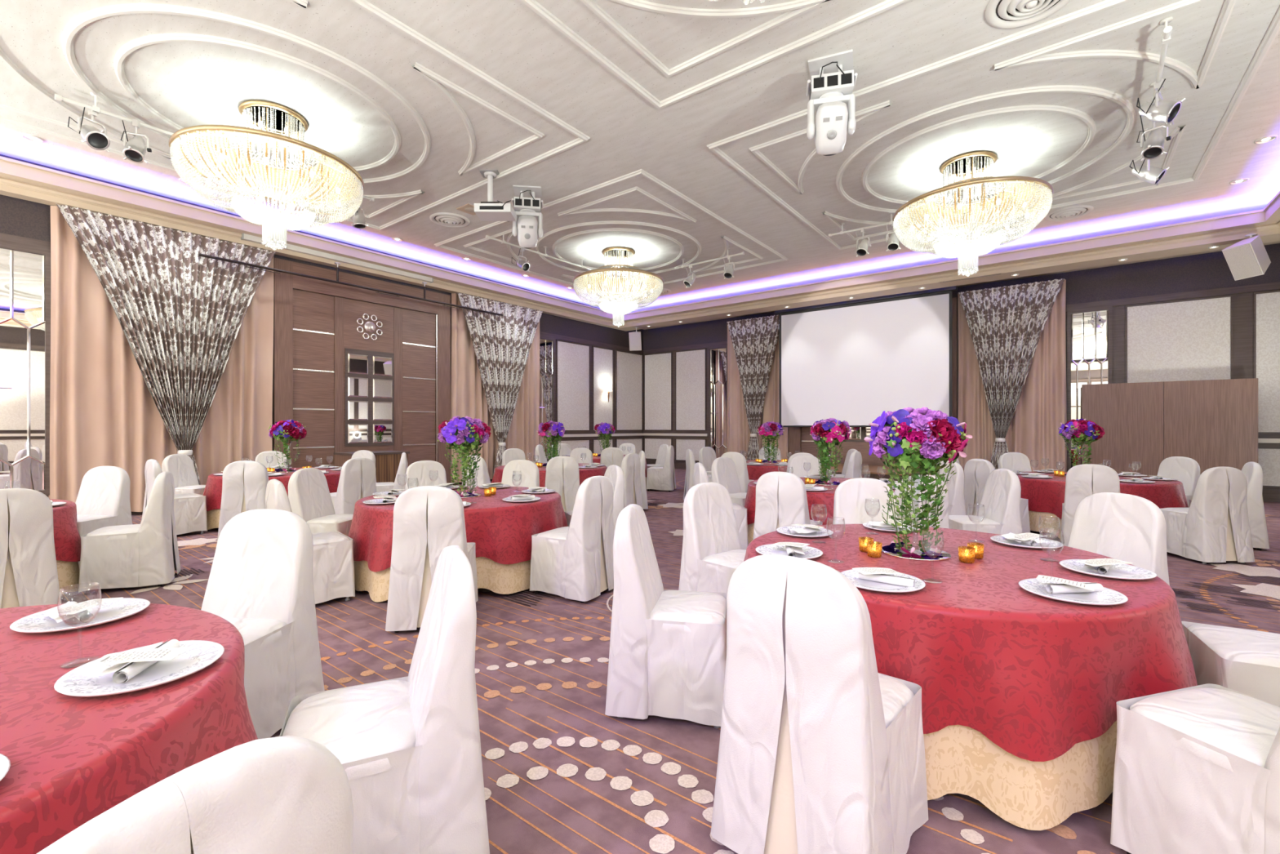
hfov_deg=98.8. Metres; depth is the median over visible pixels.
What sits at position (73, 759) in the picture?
tablecloth
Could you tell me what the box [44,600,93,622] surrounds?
rolled napkin
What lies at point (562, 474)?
covered chair
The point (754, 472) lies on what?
tablecloth
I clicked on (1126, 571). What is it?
charger plate
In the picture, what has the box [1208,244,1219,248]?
recessed light
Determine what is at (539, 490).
rolled napkin
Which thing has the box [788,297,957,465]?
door
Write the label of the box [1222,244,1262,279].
grille
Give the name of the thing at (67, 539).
tablecloth
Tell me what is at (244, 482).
covered chair
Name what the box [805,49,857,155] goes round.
lamp
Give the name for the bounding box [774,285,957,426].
projection screen
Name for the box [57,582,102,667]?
wine glass
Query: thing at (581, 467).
charger plate
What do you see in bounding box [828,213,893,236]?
pipe
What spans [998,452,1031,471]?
covered chair
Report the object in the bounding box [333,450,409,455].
countertop
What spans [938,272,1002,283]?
air vent
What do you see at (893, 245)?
lamp
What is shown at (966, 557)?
votive candle
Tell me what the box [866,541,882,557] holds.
votive candle
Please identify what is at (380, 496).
menu card
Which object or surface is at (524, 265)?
lamp
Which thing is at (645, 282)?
crystal chandelier
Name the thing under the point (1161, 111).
lamp
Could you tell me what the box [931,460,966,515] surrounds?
covered chair
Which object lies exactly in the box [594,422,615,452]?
flower arrangement
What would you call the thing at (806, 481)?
votive candle
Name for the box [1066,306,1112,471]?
wall mirror
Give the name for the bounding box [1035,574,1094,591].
menu card
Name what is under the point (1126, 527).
covered chair
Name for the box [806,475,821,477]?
rolled napkin
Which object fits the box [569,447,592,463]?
covered chair
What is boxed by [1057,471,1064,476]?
votive candle
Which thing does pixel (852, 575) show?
charger plate
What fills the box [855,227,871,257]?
lamp
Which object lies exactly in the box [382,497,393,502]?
rolled napkin
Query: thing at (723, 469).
covered chair
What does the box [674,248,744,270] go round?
pipe
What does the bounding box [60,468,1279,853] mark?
floor
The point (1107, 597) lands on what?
charger plate
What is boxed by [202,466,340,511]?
tablecloth
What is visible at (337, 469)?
charger plate
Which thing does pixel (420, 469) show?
covered chair
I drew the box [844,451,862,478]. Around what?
covered chair
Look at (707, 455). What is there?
covered chair
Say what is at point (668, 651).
covered chair
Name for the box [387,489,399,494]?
rolled napkin
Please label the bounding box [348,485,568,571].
tablecloth
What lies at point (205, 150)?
crystal chandelier
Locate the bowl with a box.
[57,582,102,626]
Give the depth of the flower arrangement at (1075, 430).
7.06 m
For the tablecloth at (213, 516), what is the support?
on the round table
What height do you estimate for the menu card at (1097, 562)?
0.016 m
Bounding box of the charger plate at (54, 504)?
[51,502,66,506]
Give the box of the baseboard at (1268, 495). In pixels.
[646,460,1279,502]
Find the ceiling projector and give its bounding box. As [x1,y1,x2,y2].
[474,169,515,221]
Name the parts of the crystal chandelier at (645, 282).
frame, reflector dish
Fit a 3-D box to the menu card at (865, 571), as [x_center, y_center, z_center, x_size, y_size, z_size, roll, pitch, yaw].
[0.987,0.600,2.280,0.177,0.011,0.107,0,0,-7]
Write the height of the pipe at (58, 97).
0.198 m
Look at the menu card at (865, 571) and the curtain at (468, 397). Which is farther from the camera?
the curtain at (468, 397)
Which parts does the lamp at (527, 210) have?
connector panel, mount plate, connector panel, connector panel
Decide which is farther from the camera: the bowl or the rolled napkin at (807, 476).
the rolled napkin at (807, 476)
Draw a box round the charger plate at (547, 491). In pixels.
[521,488,555,493]
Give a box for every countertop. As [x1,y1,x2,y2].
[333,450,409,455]
[374,453,408,482]
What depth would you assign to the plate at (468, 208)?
9.26 m
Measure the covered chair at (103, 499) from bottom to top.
0.965 m
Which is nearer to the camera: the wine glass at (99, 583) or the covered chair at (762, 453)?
the wine glass at (99, 583)
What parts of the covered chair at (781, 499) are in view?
seat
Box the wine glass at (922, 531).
[920,531,944,582]
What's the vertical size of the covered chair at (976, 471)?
0.965 m
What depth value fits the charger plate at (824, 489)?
5.50 m
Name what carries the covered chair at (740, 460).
on the floor
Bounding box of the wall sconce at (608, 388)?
[603,386,612,402]
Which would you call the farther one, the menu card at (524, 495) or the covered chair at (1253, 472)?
the covered chair at (1253, 472)
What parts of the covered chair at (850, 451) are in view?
seat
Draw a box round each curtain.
[48,205,273,511]
[56,203,275,484]
[450,293,539,482]
[457,292,542,473]
[726,314,779,459]
[726,325,787,459]
[957,279,1066,471]
[958,278,1065,469]
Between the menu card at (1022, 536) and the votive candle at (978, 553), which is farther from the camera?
the menu card at (1022, 536)
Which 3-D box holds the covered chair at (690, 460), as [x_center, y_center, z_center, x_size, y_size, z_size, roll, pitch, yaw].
[1.091,0.877,9.831,0.582,0.965,0.525,0,0,-4]
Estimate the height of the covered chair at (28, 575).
0.965 m
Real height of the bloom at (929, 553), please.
0.054 m
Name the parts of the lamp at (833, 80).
handle, connector panel, mount plate, connector panel, connector panel, handle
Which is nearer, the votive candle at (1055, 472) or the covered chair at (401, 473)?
the votive candle at (1055, 472)
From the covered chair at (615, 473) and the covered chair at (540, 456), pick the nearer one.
the covered chair at (615, 473)
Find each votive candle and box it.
[268,467,275,472]
[484,488,492,496]
[488,486,496,494]
[804,477,811,484]
[808,478,815,484]
[858,537,873,552]
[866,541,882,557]
[958,546,975,563]
[967,542,983,559]
[1053,470,1060,475]
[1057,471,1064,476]
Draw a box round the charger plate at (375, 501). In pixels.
[362,497,396,504]
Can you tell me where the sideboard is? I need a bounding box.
[333,450,409,482]
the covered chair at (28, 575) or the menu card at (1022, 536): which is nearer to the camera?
the menu card at (1022, 536)
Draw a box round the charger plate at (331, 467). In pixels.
[314,466,338,468]
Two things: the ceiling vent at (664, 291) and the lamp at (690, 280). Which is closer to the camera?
the lamp at (690, 280)
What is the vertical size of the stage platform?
0.385 m
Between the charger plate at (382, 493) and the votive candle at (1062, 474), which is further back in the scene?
the votive candle at (1062, 474)
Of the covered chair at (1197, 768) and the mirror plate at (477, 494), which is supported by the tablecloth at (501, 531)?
the mirror plate at (477, 494)
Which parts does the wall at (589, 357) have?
panel frame, panel frame, fabric panel, fabric panel, fabric panel, fabric panel, panel frame, panel frame, dado rail, panel frame, panel frame, fabric panel, fabric panel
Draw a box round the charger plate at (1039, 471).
[1033,470,1053,472]
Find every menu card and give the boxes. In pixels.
[43,597,122,616]
[84,647,186,667]
[373,495,396,497]
[437,483,452,485]
[510,493,529,496]
[528,486,546,488]
[769,542,809,546]
[792,524,823,528]
[804,484,816,486]
[852,567,903,574]
[880,518,903,524]
[1008,532,1047,540]
[1027,472,1044,475]
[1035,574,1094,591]
[1075,558,1132,566]
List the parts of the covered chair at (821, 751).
seat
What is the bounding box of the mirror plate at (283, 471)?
[274,470,295,472]
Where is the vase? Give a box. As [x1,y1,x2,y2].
[900,464,933,554]
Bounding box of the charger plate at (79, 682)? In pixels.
[53,640,224,697]
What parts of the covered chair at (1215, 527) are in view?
seat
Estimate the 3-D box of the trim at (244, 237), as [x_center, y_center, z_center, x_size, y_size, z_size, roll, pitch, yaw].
[-5.697,-3.260,10.748,0.090,0.120,3.560,0,0,38]
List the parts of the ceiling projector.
ceiling plate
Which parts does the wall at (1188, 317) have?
fabric panel, fabric panel, panel frame, panel frame, dado rail, panel frame, panel frame, fabric panel, fabric panel, fabric panel, panel frame, panel frame, fabric panel, panel frame, fabric panel, dado rail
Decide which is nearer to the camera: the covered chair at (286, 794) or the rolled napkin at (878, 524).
the covered chair at (286, 794)
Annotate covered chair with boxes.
[0,488,61,608]
[36,735,353,853]
[75,466,132,568]
[78,471,180,595]
[141,458,207,534]
[161,453,205,494]
[200,508,324,739]
[217,460,268,541]
[254,450,287,467]
[265,479,355,604]
[279,545,489,853]
[288,467,353,536]
[329,457,376,514]
[351,449,376,482]
[375,452,408,492]
[385,485,478,632]
[404,460,446,490]
[462,455,490,486]
[501,459,539,487]
[502,448,525,465]
[529,475,614,602]
[534,444,547,462]
[544,456,579,511]
[555,443,571,456]
[564,464,624,532]
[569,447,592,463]
[600,447,623,467]
[604,503,727,728]
[618,443,636,454]
[620,453,643,509]
[638,450,648,510]
[646,444,669,467]
[646,445,675,491]
[678,482,746,593]
[683,448,711,500]
[693,462,748,549]
[698,446,716,474]
[711,456,746,506]
[711,554,928,853]
[720,451,754,493]
[753,471,822,539]
[758,446,781,460]
[786,452,813,472]
[788,455,822,477]
[830,448,857,478]
[832,477,897,524]
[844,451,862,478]
[894,475,949,528]
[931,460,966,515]
[948,468,1022,534]
[964,458,1030,533]
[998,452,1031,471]
[1060,463,1119,546]
[1067,492,1169,585]
[1110,683,1279,853]
[1156,456,1199,507]
[1160,466,1254,564]
[1181,621,1279,706]
[1189,462,1269,550]
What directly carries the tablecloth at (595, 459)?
on the tablecloth
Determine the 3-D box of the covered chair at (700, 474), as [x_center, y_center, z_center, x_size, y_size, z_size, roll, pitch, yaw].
[0.871,0.877,6.111,0.583,0.965,0.527,0,0,-4]
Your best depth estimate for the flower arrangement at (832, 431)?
6.10 m
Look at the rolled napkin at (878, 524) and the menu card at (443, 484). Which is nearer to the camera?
the rolled napkin at (878, 524)
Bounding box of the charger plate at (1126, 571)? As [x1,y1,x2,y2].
[1058,559,1157,579]
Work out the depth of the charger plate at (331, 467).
8.56 m
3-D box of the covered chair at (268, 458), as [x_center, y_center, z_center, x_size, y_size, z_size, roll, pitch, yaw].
[-5.965,0.877,8.919,0.524,0.965,0.579,0,0,-41]
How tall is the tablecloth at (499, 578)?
0.699 m
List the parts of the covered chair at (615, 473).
seat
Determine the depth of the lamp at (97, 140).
6.04 m
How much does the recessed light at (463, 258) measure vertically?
0.018 m
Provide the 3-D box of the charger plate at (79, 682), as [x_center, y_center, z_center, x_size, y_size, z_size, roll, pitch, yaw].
[-1.306,0.637,1.450,0.332,0.020,0.332,0,0,-25]
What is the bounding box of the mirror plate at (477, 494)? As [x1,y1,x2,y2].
[457,493,480,497]
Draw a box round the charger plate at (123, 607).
[9,597,150,632]
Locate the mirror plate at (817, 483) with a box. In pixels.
[814,482,839,485]
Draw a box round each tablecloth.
[0,603,257,853]
[49,498,80,561]
[56,560,79,591]
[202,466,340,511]
[206,508,220,529]
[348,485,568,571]
[353,556,530,602]
[491,462,607,488]
[566,454,647,477]
[743,524,1197,761]
[744,477,894,524]
[746,459,823,479]
[747,522,754,543]
[923,720,1116,830]
[1017,471,1188,519]
[1028,510,1061,538]
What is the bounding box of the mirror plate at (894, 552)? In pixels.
[881,545,951,560]
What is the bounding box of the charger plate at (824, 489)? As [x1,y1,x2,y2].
[805,487,827,491]
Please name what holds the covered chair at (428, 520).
on the floor
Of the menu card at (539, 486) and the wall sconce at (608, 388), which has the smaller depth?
the menu card at (539, 486)
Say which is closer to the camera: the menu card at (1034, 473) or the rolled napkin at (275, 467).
the menu card at (1034, 473)
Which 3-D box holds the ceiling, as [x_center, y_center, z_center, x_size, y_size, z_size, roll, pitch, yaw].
[-1.338,-3.750,4.769,15.010,0.120,24.110,0,0,38]
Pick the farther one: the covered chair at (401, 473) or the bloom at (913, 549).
the covered chair at (401, 473)
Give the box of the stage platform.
[825,463,964,480]
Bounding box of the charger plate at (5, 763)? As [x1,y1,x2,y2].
[0,753,10,781]
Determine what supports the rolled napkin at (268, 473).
on the charger plate
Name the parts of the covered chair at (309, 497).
seat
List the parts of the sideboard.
panel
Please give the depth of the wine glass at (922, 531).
2.29 m
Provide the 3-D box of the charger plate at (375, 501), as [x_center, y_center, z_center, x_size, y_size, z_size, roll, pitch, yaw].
[-2.179,0.637,4.674,0.332,0.020,0.332,0,0,-42]
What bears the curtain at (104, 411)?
hanging from the wall
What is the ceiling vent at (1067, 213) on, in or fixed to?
in the ceiling
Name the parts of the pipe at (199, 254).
safety rod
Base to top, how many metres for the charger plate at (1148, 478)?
0.020 m
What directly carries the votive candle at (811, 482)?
on the tablecloth at (818, 511)
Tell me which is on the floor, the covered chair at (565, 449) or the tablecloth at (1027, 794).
the covered chair at (565, 449)
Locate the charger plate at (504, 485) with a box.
[478,484,510,488]
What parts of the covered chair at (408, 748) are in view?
seat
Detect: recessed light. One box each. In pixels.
[21,133,44,142]
[391,237,403,241]
[462,257,471,260]
[1117,257,1128,261]
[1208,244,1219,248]
[1229,177,1248,184]
[1253,134,1278,143]
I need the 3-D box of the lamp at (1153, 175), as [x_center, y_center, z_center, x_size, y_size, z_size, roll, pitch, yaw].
[6.153,-3.228,6.652,0.353,0.600,0.265,0,0,4]
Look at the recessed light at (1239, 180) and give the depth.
8.22 m
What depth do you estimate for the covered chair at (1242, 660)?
2.14 m
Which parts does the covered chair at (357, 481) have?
seat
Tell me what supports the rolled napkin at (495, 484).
on the charger plate at (504, 485)
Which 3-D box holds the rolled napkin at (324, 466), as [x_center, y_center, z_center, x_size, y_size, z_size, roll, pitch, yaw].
[-4.958,0.623,8.605,0.212,0.034,0.082,0,0,38]
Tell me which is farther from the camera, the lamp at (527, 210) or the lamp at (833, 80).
the lamp at (527, 210)
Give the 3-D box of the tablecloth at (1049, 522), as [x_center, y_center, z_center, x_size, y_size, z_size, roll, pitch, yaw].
[5.761,1.000,7.107,1.941,0.696,1.903,0,0,-11]
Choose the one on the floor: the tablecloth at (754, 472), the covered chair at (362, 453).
the covered chair at (362, 453)
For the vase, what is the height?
0.448 m
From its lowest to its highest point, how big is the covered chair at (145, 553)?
0.965 m
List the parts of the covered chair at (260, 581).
seat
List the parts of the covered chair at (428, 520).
seat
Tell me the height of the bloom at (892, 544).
0.066 m
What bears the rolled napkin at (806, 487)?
on the charger plate at (824, 489)
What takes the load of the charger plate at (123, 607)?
on the tablecloth at (73, 759)
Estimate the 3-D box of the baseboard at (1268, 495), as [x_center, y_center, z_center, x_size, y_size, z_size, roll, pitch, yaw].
[5.958,1.248,14.217,14.760,0.225,0.035,0,0,38]
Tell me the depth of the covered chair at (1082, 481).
5.86 m
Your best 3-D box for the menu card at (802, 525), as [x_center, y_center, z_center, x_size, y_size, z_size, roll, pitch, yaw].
[1.013,0.599,3.321,0.107,0.011,0.177,0,0,-43]
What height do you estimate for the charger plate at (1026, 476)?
0.020 m
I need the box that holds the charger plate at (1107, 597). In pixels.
[1017,577,1128,605]
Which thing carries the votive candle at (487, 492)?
on the tablecloth at (501, 531)
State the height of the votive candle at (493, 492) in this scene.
0.068 m
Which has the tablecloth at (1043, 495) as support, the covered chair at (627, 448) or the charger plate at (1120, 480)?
the charger plate at (1120, 480)
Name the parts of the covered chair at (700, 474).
seat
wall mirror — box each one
[0,241,50,495]
[538,335,555,461]
[707,345,727,457]
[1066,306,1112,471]
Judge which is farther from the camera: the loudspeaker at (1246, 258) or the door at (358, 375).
the door at (358, 375)
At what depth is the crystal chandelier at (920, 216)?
7.36 m
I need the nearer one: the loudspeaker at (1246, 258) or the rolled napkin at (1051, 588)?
the rolled napkin at (1051, 588)
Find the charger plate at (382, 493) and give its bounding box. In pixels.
[373,490,404,496]
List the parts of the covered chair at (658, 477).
seat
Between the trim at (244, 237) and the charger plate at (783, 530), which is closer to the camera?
the charger plate at (783, 530)
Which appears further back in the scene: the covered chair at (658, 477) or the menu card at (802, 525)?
the covered chair at (658, 477)
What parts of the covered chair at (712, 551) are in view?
seat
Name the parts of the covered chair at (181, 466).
seat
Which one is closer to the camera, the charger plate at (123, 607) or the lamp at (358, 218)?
the charger plate at (123, 607)
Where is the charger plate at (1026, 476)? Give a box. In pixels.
[1021,475,1053,478]
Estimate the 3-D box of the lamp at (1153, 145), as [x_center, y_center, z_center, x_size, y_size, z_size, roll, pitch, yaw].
[5.683,-3.252,6.082,0.237,0.551,0.279,0,0,12]
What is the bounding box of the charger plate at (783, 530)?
[776,525,833,537]
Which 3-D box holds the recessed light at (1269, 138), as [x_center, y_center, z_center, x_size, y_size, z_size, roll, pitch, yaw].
[8.025,-3.681,7.030,0.203,0.018,0.203,0,0,38]
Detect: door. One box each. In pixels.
[272,257,450,484]
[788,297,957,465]
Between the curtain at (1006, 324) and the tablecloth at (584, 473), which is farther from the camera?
the curtain at (1006, 324)
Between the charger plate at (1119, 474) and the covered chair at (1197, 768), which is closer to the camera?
the covered chair at (1197, 768)
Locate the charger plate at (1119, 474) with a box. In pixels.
[1117,473,1147,476]
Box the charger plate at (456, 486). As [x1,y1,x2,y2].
[448,484,460,488]
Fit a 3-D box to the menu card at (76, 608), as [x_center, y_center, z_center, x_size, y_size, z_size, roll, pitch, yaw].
[-1.860,0.599,1.838,0.107,0.011,0.177,0,0,-2]
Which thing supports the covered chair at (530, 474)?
on the floor
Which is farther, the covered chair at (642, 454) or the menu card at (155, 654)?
the covered chair at (642, 454)
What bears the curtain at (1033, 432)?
hanging from the wall at (1188, 317)
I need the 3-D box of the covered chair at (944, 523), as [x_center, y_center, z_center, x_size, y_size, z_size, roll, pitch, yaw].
[2.303,0.877,4.740,0.527,0.965,0.583,0,0,-6]
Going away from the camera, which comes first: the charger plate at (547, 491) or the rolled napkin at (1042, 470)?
the charger plate at (547, 491)
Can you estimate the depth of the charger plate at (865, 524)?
3.45 m
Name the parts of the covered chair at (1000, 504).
seat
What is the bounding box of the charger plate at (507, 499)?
[502,496,540,502]
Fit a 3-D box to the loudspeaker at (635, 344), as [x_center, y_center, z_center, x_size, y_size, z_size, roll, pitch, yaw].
[-0.119,-2.759,17.202,0.380,0.743,0.454,0,0,12]
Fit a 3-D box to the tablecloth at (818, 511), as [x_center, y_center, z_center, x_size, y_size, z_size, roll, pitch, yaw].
[2.146,0.880,6.232,1.933,0.464,1.969,0,0,-28]
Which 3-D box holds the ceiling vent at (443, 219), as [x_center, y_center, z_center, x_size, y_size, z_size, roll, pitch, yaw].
[-3.383,-3.655,9.768,0.680,0.070,0.680,0,0,38]
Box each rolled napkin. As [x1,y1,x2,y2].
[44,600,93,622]
[93,639,179,684]
[267,472,282,475]
[269,466,285,468]
[319,465,329,467]
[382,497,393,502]
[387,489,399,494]
[438,484,453,488]
[482,483,502,487]
[510,494,534,500]
[527,488,545,492]
[749,462,761,464]
[785,545,805,556]
[786,527,821,533]
[805,486,824,489]
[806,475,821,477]
[857,572,915,586]
[868,520,905,528]
[1000,532,1036,546]
[1028,474,1048,477]
[1038,582,1103,593]
[1040,469,1053,471]
[1083,557,1111,573]
[1120,472,1134,475]
[1130,478,1142,481]
[1149,475,1162,479]
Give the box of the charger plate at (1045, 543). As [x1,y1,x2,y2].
[990,534,1063,548]
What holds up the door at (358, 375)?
in the wall at (589, 357)
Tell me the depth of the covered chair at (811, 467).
7.63 m
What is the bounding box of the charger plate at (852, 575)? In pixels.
[840,568,925,592]
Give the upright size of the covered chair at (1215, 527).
0.965 m
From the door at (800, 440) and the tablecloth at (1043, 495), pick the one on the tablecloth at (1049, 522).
the tablecloth at (1043, 495)
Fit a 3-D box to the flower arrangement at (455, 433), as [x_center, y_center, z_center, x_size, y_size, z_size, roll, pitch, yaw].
[-1.669,0.269,5.155,0.445,0.746,0.483,0,0,39]
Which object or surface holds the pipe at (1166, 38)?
hanging from the ceiling
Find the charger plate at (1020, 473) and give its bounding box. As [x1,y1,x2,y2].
[1014,471,1032,475]
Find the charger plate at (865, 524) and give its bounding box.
[862,521,919,532]
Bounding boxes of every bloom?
[881,540,904,548]
[901,546,920,556]
[921,547,942,556]
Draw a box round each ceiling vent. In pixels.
[429,212,470,227]
[647,288,671,294]
[985,0,1071,29]
[1044,204,1093,221]
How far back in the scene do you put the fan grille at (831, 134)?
5.51 m
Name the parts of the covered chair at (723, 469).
seat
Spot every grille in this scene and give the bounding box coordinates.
[464,207,474,212]
[524,233,530,239]
[629,332,640,350]
[826,129,836,139]
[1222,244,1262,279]
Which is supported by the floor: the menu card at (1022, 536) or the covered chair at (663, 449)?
the covered chair at (663, 449)
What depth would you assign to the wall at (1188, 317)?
10.90 m
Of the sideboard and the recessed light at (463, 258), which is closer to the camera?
the sideboard
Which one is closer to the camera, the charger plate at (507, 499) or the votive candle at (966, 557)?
the votive candle at (966, 557)
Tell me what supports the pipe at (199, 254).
hanging from the wall
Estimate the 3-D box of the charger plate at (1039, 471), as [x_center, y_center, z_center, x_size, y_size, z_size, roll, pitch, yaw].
[5.795,0.637,7.799,0.332,0.020,0.332,0,0,4]
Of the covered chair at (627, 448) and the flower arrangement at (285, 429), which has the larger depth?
the covered chair at (627, 448)
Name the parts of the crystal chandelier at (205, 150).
bulb, bulb, bulb, reflector dish, frame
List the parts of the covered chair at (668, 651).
seat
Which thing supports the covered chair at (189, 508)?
on the floor
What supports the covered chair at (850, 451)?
on the floor
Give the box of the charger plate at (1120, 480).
[1119,479,1155,483]
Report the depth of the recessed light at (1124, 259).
10.23 m
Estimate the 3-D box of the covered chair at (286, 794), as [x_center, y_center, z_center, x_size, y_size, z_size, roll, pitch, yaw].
[-0.720,0.877,0.686,0.579,0.965,0.524,0,0,21]
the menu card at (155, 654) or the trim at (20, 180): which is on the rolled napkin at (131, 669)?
the menu card at (155, 654)
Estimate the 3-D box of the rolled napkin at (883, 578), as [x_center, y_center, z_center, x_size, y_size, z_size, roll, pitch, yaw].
[1.023,0.623,2.268,0.212,0.034,0.082,0,0,39]
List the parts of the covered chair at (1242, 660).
seat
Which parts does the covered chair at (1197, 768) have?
seat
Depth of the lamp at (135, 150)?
6.29 m
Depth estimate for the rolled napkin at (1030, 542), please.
2.97 m
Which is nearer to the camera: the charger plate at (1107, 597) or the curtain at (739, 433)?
the charger plate at (1107, 597)
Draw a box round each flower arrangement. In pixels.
[268,419,306,471]
[437,415,490,495]
[536,420,564,460]
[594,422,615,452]
[756,421,784,462]
[809,417,852,484]
[864,406,972,555]
[1057,418,1105,466]
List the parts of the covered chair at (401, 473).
seat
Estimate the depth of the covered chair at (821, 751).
1.63 m
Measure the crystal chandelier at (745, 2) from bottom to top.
1.588 m
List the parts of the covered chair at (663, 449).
seat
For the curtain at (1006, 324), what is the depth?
12.15 m
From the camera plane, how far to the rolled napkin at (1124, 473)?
7.20 m
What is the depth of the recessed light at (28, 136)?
6.99 m
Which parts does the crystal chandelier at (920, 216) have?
frame, reflector dish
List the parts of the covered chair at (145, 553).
leg, seat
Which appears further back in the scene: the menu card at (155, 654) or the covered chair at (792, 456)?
the covered chair at (792, 456)
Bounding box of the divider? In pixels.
[1081,377,1257,476]
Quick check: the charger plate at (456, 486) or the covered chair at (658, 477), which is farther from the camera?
the covered chair at (658, 477)
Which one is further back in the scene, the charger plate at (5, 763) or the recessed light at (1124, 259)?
the recessed light at (1124, 259)
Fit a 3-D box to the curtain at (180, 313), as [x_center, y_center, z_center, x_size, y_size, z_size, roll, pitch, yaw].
[-7.265,-0.890,8.655,0.221,4.440,2.691,0,0,38]
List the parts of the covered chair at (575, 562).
seat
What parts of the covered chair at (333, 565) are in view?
seat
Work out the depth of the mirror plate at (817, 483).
6.10 m
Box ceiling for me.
[0,0,1279,312]
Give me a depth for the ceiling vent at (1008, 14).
4.83 m
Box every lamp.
[67,106,110,151]
[120,119,151,163]
[351,200,368,230]
[511,185,543,248]
[511,247,529,271]
[682,264,696,288]
[723,255,736,279]
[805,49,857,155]
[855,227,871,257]
[884,221,901,251]
[1129,136,1169,186]
[1136,78,1185,124]
[1136,115,1171,161]
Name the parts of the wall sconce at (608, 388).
lamp shade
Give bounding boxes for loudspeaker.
[628,326,641,351]
[1222,233,1271,280]
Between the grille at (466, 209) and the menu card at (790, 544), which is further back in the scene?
the grille at (466, 209)
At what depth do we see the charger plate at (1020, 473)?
7.51 m
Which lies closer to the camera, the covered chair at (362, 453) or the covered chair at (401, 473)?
the covered chair at (401, 473)
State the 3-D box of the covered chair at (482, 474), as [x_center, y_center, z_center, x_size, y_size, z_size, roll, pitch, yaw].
[-2.210,0.877,7.859,0.525,0.965,0.582,0,0,34]
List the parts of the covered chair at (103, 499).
seat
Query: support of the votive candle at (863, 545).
on the tablecloth at (1039, 677)
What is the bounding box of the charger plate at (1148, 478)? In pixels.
[1140,477,1177,480]
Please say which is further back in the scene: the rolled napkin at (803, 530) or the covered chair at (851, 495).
the covered chair at (851, 495)
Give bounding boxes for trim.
[0,0,1279,294]
[0,155,1279,331]
[240,232,433,282]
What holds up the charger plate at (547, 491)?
on the tablecloth at (501, 531)
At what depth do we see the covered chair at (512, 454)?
10.12 m
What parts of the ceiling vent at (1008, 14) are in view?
duct plate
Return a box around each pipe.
[54,92,374,201]
[198,253,502,315]
[485,235,591,270]
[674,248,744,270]
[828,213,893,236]
[1142,16,1173,143]
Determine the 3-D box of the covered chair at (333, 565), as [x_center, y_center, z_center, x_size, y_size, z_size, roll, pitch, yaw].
[-2.602,0.877,4.290,0.582,0.965,0.525,0,0,-42]
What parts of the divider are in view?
veneer panel, veneer panel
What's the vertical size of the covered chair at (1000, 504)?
0.965 m
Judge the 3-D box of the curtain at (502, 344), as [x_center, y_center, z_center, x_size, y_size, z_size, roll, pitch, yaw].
[-3.381,-0.890,13.685,0.210,4.440,2.640,0,0,38]
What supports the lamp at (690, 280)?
hanging from the pipe at (682, 266)
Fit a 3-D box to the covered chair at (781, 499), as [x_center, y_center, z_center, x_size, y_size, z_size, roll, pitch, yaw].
[1.356,0.877,5.027,0.525,0.965,0.582,0,0,34]
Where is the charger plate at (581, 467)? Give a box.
[578,466,597,468]
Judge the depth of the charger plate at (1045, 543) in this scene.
3.01 m
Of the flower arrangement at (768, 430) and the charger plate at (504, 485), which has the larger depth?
the flower arrangement at (768, 430)
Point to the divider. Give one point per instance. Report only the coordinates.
(1212, 423)
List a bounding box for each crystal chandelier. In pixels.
[168,99,364,249]
[573,246,663,327]
[707,0,764,4]
[893,150,1053,276]
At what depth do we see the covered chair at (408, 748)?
1.56 m
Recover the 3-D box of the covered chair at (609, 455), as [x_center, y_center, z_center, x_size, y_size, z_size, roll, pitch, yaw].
[-0.575,0.877,10.844,0.525,0.965,0.582,0,0,-9]
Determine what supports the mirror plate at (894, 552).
on the tablecloth at (1039, 677)
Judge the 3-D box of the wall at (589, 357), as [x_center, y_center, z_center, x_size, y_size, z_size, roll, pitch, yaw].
[-7.229,-1.165,9.322,0.160,5.050,23.910,0,0,38]
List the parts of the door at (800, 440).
panel, pane frame, mirror pane, panel, mirror pane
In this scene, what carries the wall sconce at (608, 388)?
attached to the wall at (589, 357)
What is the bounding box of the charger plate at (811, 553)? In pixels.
[755,543,822,559]
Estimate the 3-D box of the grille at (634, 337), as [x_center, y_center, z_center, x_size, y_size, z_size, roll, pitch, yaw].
[-0.151,-2.657,17.048,0.350,0.517,0.140,0,0,12]
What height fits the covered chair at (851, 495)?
0.965 m
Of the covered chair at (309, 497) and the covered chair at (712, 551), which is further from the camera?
the covered chair at (309, 497)
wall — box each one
[0,154,643,515]
[643,243,1279,489]
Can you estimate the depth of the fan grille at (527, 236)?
8.46 m
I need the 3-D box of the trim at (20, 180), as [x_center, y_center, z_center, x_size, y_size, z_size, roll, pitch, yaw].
[-1.318,-3.315,4.754,14.760,0.370,23.910,0,0,38]
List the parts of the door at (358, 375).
panel, mirror pane, mirror pane, mirror pane, mirror pane, panel, pane frame, mirror pane, mirror pane, mirror pane, mirror pane, panel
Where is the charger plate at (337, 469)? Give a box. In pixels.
[330,467,341,471]
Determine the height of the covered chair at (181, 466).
0.965 m
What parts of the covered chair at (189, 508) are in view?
seat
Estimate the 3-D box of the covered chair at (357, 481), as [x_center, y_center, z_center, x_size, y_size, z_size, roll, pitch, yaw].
[-3.819,0.877,7.205,0.582,0.965,0.525,0,0,30]
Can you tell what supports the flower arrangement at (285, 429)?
in the vase
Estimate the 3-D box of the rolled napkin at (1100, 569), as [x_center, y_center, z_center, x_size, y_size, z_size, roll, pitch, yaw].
[2.066,0.623,2.476,0.212,0.034,0.082,0,0,-45]

